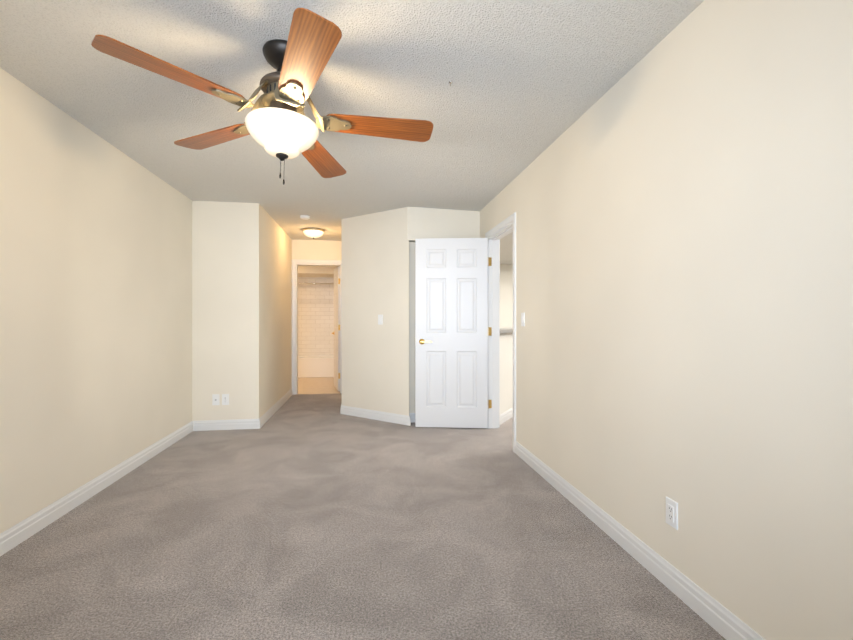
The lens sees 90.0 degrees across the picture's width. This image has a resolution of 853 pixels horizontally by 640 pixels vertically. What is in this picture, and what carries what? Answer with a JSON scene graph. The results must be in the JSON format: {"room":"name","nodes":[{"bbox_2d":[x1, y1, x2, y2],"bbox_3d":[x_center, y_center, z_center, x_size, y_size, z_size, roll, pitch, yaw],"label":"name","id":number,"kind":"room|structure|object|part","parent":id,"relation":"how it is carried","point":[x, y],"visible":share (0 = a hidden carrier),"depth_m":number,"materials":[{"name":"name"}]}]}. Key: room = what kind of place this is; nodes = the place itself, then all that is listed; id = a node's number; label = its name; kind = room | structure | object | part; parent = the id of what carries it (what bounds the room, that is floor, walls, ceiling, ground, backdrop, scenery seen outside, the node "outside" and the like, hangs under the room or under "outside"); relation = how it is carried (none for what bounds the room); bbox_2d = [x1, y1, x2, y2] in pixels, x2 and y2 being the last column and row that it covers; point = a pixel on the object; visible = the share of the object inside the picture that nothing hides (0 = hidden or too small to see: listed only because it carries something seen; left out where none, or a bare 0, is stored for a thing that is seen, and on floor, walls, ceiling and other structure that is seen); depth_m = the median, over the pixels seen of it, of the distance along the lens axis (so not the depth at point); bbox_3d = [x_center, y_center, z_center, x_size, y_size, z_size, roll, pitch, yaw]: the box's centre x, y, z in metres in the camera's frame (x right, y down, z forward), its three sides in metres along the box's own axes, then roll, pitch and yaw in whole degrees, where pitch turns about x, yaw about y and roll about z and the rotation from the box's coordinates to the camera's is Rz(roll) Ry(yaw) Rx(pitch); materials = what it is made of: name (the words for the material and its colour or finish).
{"room":"bedroom","nodes":[
{"label":"bedroom","id":0,"kind":"room"},
{"bbox_2d":[0,68,191,533],"bbox_3d":[-2.114,-0.044,1.677,0.120,2.420,5.660,0,0,-8],"label":"wall","id":1,"kind":"structure","parent":0,"point":[95,305],"depth_m":2.71,"materials":[{"name":"beige paint"}]},
{"bbox_2d":[0,421,195,555],"bbox_3d":[-2.056,1.114,1.746,0.014,0.104,5.540,0,0,-8],"label":"baseboard","id":2,"kind":"structure","parent":1,"relation":"attached to","point":[15,535],"depth_m":2.70,"materials":[{"name":"white wood"}]},
{"bbox_2d":[292,240,295,258],"bbox_3d":[-2.083,-0.046,6.724,0.060,2.420,0.120,0,0,-8],"label":"wall","id":3,"kind":"structure","parent":0,"point":[293,249],"depth_m":6.67,"materials":[{"name":"beige paint"}]},
{"bbox_2d":[298,266,336,277],"bbox_3d":[-2.400,-1.097,8.966,1.560,0.320,0.830,0,0,-8],"label":"wall","id":4,"kind":"structure","parent":0,"point":[316,271],"depth_m":8.59,"materials":[{"name":"beige paint"}]},
{"bbox_2d":[296,240,340,259],"bbox_3d":[-1.707,-1.071,6.779,0.700,0.370,0.120,0,0,-8],"label":"wall","id":5,"kind":"structure","parent":0,"point":[317,250],"depth_m":6.72,"materials":[{"name":"beige paint"}]},
{"bbox_2d":[292,259,341,394],"bbox_3d":[-1.706,0.108,6.771,0.824,2.112,0.138,0,0,-8],"label":"door frame","id":6,"kind":"structure","parent":5,"relation":"attached to","point":[295,261],"depth_m":6.67,"materials":[{"name":"white wood"}]},
{"bbox_2d":[331,266,339,390],"bbox_3d":[-1.506,0.137,7.184,0.127,2.030,0.705,0,0,-18],"label":"bathroom door","id":7,"kind":"structure","parent":5,"relation":"in","point":[336,332],"depth_m":6.98,"materials":[{"name":"white wood"}]},
{"bbox_2d":[298,377,339,393],"bbox_3d":[-3.114,1.214,8.110,3.500,0.100,3.160,0,0,-8],"label":"floor","id":8,"kind":"structure","parent":0,"point":[318,385],"depth_m":7.46,"materials":[{"name":"beige tile"}]},
{"bbox_2d":[298,355,333,377],"bbox_3d":[-2.411,0.962,8.982,1.543,0.398,0.763,0,0,-8],"label":"bathtub","id":9,"kind":"object","parent":8,"relation":"on","point":[309,366],"visible":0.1,"depth_m":8.63,"materials":[{"name":"white ceramic"}]},
{"bbox_2d":[0,0,703,263],"bbox_3d":[3.588,-1.306,7.198,16.700,0.100,15.100,0,0,-8],"label":"ceiling","id":10,"kind":"structure","parent":0,"point":[532,80],"depth_m":2.24,"materials":[{"name":"white paint"}]},
{"bbox_2d":[91,8,432,184],"bbox_3d":[-0.622,-0.939,2.000,1.317,0.630,1.366,0,0,-8],"label":"ceiling fan","id":11,"kind":"object","parent":10,"relation":"hanging from","point":[279,124],"visible":1,"depth_m":1.87,"materials":[{"name":"brown wood"}]},
{"label":"blade","id":12,"kind":"part","parent":11,"relation":"part of","materials":[{"name":"brown wood"}]},
{"label":"blade","id":13,"kind":"part","parent":11,"relation":"part of","materials":[{"name":"brown wood"}]},
{"bbox_3d":[-0.772,-1.002,1.875,0.131,0.151,0.129,1,-3,-8],"label":"arm","id":14,"kind":"part","parent":11,"relation":"part of"},
{"bbox_3d":[-0.803,-0.992,2.065,0.130,0.151,0.128,1,-3,-8],"label":"arm","id":15,"kind":"part","parent":11,"relation":"part of"},
{"bbox_3d":[-0.666,-1.102,1.996,0.214,0.064,0.214,1,-3,-8],"label":"motor","id":16,"kind":"part","parent":11,"relation":"part of","materials":[{"name":"brown metal"}]},
{"bbox_3d":[-0.669,-0.834,1.982,0.326,0.142,0.326,1,-3,-8],"label":"lamp shade","id":17,"kind":"part","parent":11,"relation":"part of","materials":[{"name":"white glass"}]},
{"bbox_2d":[262,82,303,112],"bbox_3d":[-0.667,-1.034,1.991,0.186,0.083,0.186,0,0,-8],"label":"motor housing","id":18,"kind":"object","parent":11,"relation":"attached to","point":[268,88],"depth_m":1.94,"materials":[{"name":"gold metal"}]},
{"bbox_3d":[-0.591,-1.000,1.865,0.129,0.151,0.121,1,-3,-8],"label":"arm","id":19,"kind":"part","parent":11,"relation":"part of"},
{"bbox_3d":[-0.459,-0.960,1.595,0.160,0.006,0.520,13,-8,-27],"label":"blade","id":20,"kind":"part","parent":11,"relation":"part of","materials":[{"name":"brown wood"}]},
{"bbox_3d":[-0.533,-0.992,2.015,0.099,0.151,0.128,1,-3,-8],"label":"arm","id":21,"kind":"part","parent":11,"relation":"part of"},
{"label":"blade","id":22,"kind":"part","parent":11,"relation":"part of","materials":[{"name":"brown wood"}]},
{"bbox_3d":[-0.230,-0.933,2.065,0.520,0.006,0.160,1,-13,-10],"label":"blade","id":23,"kind":"part","parent":11,"relation":"part of","materials":[{"name":"brown wood"}]},
{"bbox_2d":[300,215,309,219],"bbox_3d":[-1.470,-1.238,5.156,0.116,0.035,0.116,0,0,-8],"label":"smoke detector","id":24,"kind":"object","parent":10,"relation":"attached to","point":[305,217],"visible":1,"depth_m":5.12,"materials":[{"name":"white plastic"}]},
{"bbox_2d":[302,228,324,238],"bbox_3d":[-1.576,-1.194,5.949,0.312,0.124,0.312,0,0,-8],"label":"hall ceiling light","id":25,"kind":"object","parent":10,"relation":"attached to","point":[313,233],"visible":1,"depth_m":5.85,"materials":[{"name":"white glass"}]},
{"bbox_3d":[-1.576,-1.188,5.949,0.280,0.082,0.280,0,0,-8],"label":"glass","id":26,"kind":"part","parent":25,"relation":"part of","materials":[{"name":"white glass"}]},
{"bbox_2d":[0,393,725,639],"bbox_3d":[1.020,1.216,3.156,6.950,0.100,7.840,0,0,-8],"label":"floor","id":27,"kind":"structure","parent":0,"point":[312,525],"depth_m":2.14,"materials":[{"name":"grey carpet"}]},
{"bbox_2d":[192,201,291,420],"bbox_3d":[-2.352,-0.045,5.624,0.790,2.420,2.220,0,0,-8],"label":"wall block","id":28,"kind":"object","parent":27,"relation":"on","point":[242,305],"visible":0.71,"depth_m":4.55,"materials":[{"name":"beige paint"}]},
{"bbox_2d":[212,394,218,404],"bbox_3d":[-2.230,0.845,4.516,0.070,0.115,0.009,0,0,-8],"label":"outlet","id":29,"kind":"object","parent":28,"relation":"attached to","point":[215,399],"visible":1,"depth_m":4.51,"materials":[{"name":"white plastic"}]},
{"bbox_2d":[222,394,228,404],"bbox_3d":[-2.136,0.845,4.529,0.070,0.115,0.009,0,0,-8],"label":"outlet","id":30,"kind":"object","parent":28,"relation":"attached to","point":[225,399],"visible":1,"depth_m":4.53,"materials":[{"name":"white plastic"}]},
{"bbox_2d":[196,418,259,430],"bbox_3d":[-2.121,1.113,4.529,0.630,0.104,0.014,0,0,-8],"label":"baseboard","id":31,"kind":"structure","parent":28,"relation":"attached to","point":[206,425],"depth_m":4.53,"materials":[{"name":"white wood"}]},
{"bbox_2d":[260,388,292,427],"bbox_3d":[-1.944,1.113,5.616,0.014,0.104,2.114,0,0,-8],"label":"baseboard","id":32,"kind":"structure","parent":28,"relation":"attached to","point":[265,417],"depth_m":5.32,"materials":[{"name":"white wood"}]},
{"bbox_2d":[342,207,414,415],"bbox_3d":[-0.272,-0.045,5.880,1.720,2.420,2.315,0,0,-8],"label":"wall block","id":33,"kind":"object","parent":27,"relation":"on","point":[378,278],"visible":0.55,"depth_m":4.97,"materials":[{"name":"beige paint"}]},
{"bbox_2d":[340,404,414,425],"bbox_3d":[-0.317,1.113,5.722,1.614,0.104,2.375,0,0,-8],"label":"baseboard","id":34,"kind":"structure","parent":33,"relation":"attached to","point":[382,416],"depth_m":4.95,"materials":[{"name":"white wood"}]},
{"bbox_2d":[378,315,382,324],"bbox_3d":[-0.537,-0.005,4.947,0.070,0.115,0.013,0,0,34],"label":"light switch","id":35,"kind":"object","parent":33,"relation":"attached to","point":[380,319],"visible":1,"depth_m":4.94,"materials":[{"name":"white plastic"}]},
{"bbox_2d":[407,207,479,241],"bbox_3d":[0.197,-1.070,4.847,0.850,0.370,0.133,0,0,-8],"label":"wall","id":36,"kind":"structure","parent":0,"point":[423,223],"depth_m":4.81,"materials":[{"name":"beige paint"}]},
{"bbox_2d":[500,332,512,413],"bbox_3d":[1.365,0.655,5.844,0.120,1.020,2.600,0,0,30],"label":"wall","id":37,"kind":"structure","parent":0,"point":[506,371],"depth_m":4.96,"materials":[{"name":"paint"}]},
{"bbox_2d":[500,408,512,424],"bbox_3d":[1.423,1.113,5.811,0.014,0.104,2.600,0,0,30],"label":"baseboard","id":38,"kind":"structure","parent":37,"relation":"attached to","point":[506,416],"depth_m":4.92,"materials":[{"name":"white wood"}]},
{"bbox_2d":[500,327,512,332],"bbox_3d":[1.291,0.124,5.886,0.390,0.040,2.660,0,0,30],"label":"cap","id":39,"kind":"object","parent":37,"relation":"on","point":[507,330],"visible":0.21,"depth_m":4.87,"materials":[{"name":"grey laminate"}]},
{"bbox_2d":[500,264,512,327],"bbox_3d":[2.405,-0.047,9.764,4.700,2.420,0.120,0,0,-8],"label":"wall","id":40,"kind":"structure","parent":0,"point":[506,295],"depth_m":9.62,"materials":[{"name":"paint"}]},
{"bbox_2d":[480,0,852,639],"bbox_3d":[1.071,-0.044,2.223,0.120,2.420,5.820,0,0,-8],"label":"wall","id":41,"kind":"structure","parent":0,"point":[683,199],"depth_m":1.62,"materials":[{"name":"beige paint"}]},
{"bbox_2d":[415,238,491,427],"bbox_3d":[0.289,0.138,4.588,0.820,2.030,0.127,0,0,4],"label":"bedroom door","id":42,"kind":"structure","parent":41,"relation":"in","point":[451,332],"depth_m":4.57,"materials":[{"name":"white painted wood"},{"name":"polished brass"}]},
{"bbox_3d":[-0.032,0.233,4.608,0.176,0.062,0.127,0,0,4],"label":"handle","id":43,"kind":"part","parent":42,"relation":"part of","materials":[{"name":"gold metal"}]},
{"bbox_2d":[492,240,495,428],"bbox_3d":[0.723,0.149,4.584,0.035,2.032,0.010,0,0,-8],"label":"door frame","id":44,"kind":"object","parent":41,"relation":"attached to","point":[493,323],"visible":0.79,"depth_m":4.58,"materials":[{"name":"white wood"}]},
{"bbox_2d":[485,212,515,452],"bbox_3d":[0.780,0.109,4.212,0.154,2.112,0.924,0,0,-8],"label":"door frame","id":45,"kind":"structure","parent":41,"relation":"attached to","point":[496,337],"depth_m":4.58,"materials":[{"name":"white wood"}]},
{"bbox_2d":[492,227,512,239],"bbox_3d":[0.778,-0.862,4.211,0.035,0.010,0.764,0,0,-8],"label":"door frame","id":46,"kind":"object","parent":41,"relation":"attached to","point":[504,233],"visible":0.64,"depth_m":4.24,"materials":[{"name":"white wood"}]},
{"bbox_2d":[521,313,524,325],"bbox_3d":[0.805,-0.004,3.578,0.013,0.115,0.070,0,0,-8],"label":"light switch","id":47,"kind":"object","parent":41,"relation":"attached to","point":[522,319],"visible":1,"depth_m":3.56,"materials":[{"name":"white plastic"}]},
{"bbox_2d":[515,441,765,639],"bbox_3d":[1.094,1.114,1.597,0.014,0.104,4.335,0,0,-8],"label":"baseboard","id":48,"kind":"structure","parent":41,"relation":"attached to","point":[720,619],"depth_m":1.95,"materials":[{"name":"white wood"}]},
{"bbox_2d":[666,496,677,529],"bbox_3d":[1.060,0.836,1.847,0.009,0.115,0.070,0,0,-8],"label":"outlet","id":49,"kind":"object","parent":41,"relation":"attached to","point":[671,512],"visible":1,"depth_m":1.84,"materials":[{"name":"white plastic"}]},
{"bbox_3d":[-3.290,-0.047,9.317,3.500,2.420,0.120,0,0,-8],"label":"wall","id":50,"kind":"structure","parent":0,"visible":0},
{"bbox_2d":[298,277,333,354],"bbox_3d":[-2.459,-0.087,9.370,1.560,1.700,0.015,0,0,-8],"label":"wall tile","id":51,"kind":"structure","parent":50,"relation":"attached to","point":[315,317],"depth_m":9.37,"materials":[{"name":"beige tile"}]},
{"bbox_3d":[-1.439,-0.046,8.263,0.140,2.420,2.740,0,0,-8],"label":"wall","id":52,"kind":"structure","parent":0,"visible":0},
{"bbox_3d":[-1.634,-0.087,9.079,0.012,1.700,0.830,0,0,-8],"label":"wall tile","id":53,"kind":"structure","parent":52,"relation":"attached to","visible":0},
{"bbox_2d":[298,283,333,283],"bbox_3d":[-2.358,-0.737,8.634,1.548,0.024,0.024,0,0,-8],"label":"rod","id":54,"kind":"object","parent":53,"relation":"attached to","point":[315,283],"visible":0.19,"depth_m":8.64,"materials":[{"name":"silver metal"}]}
]}

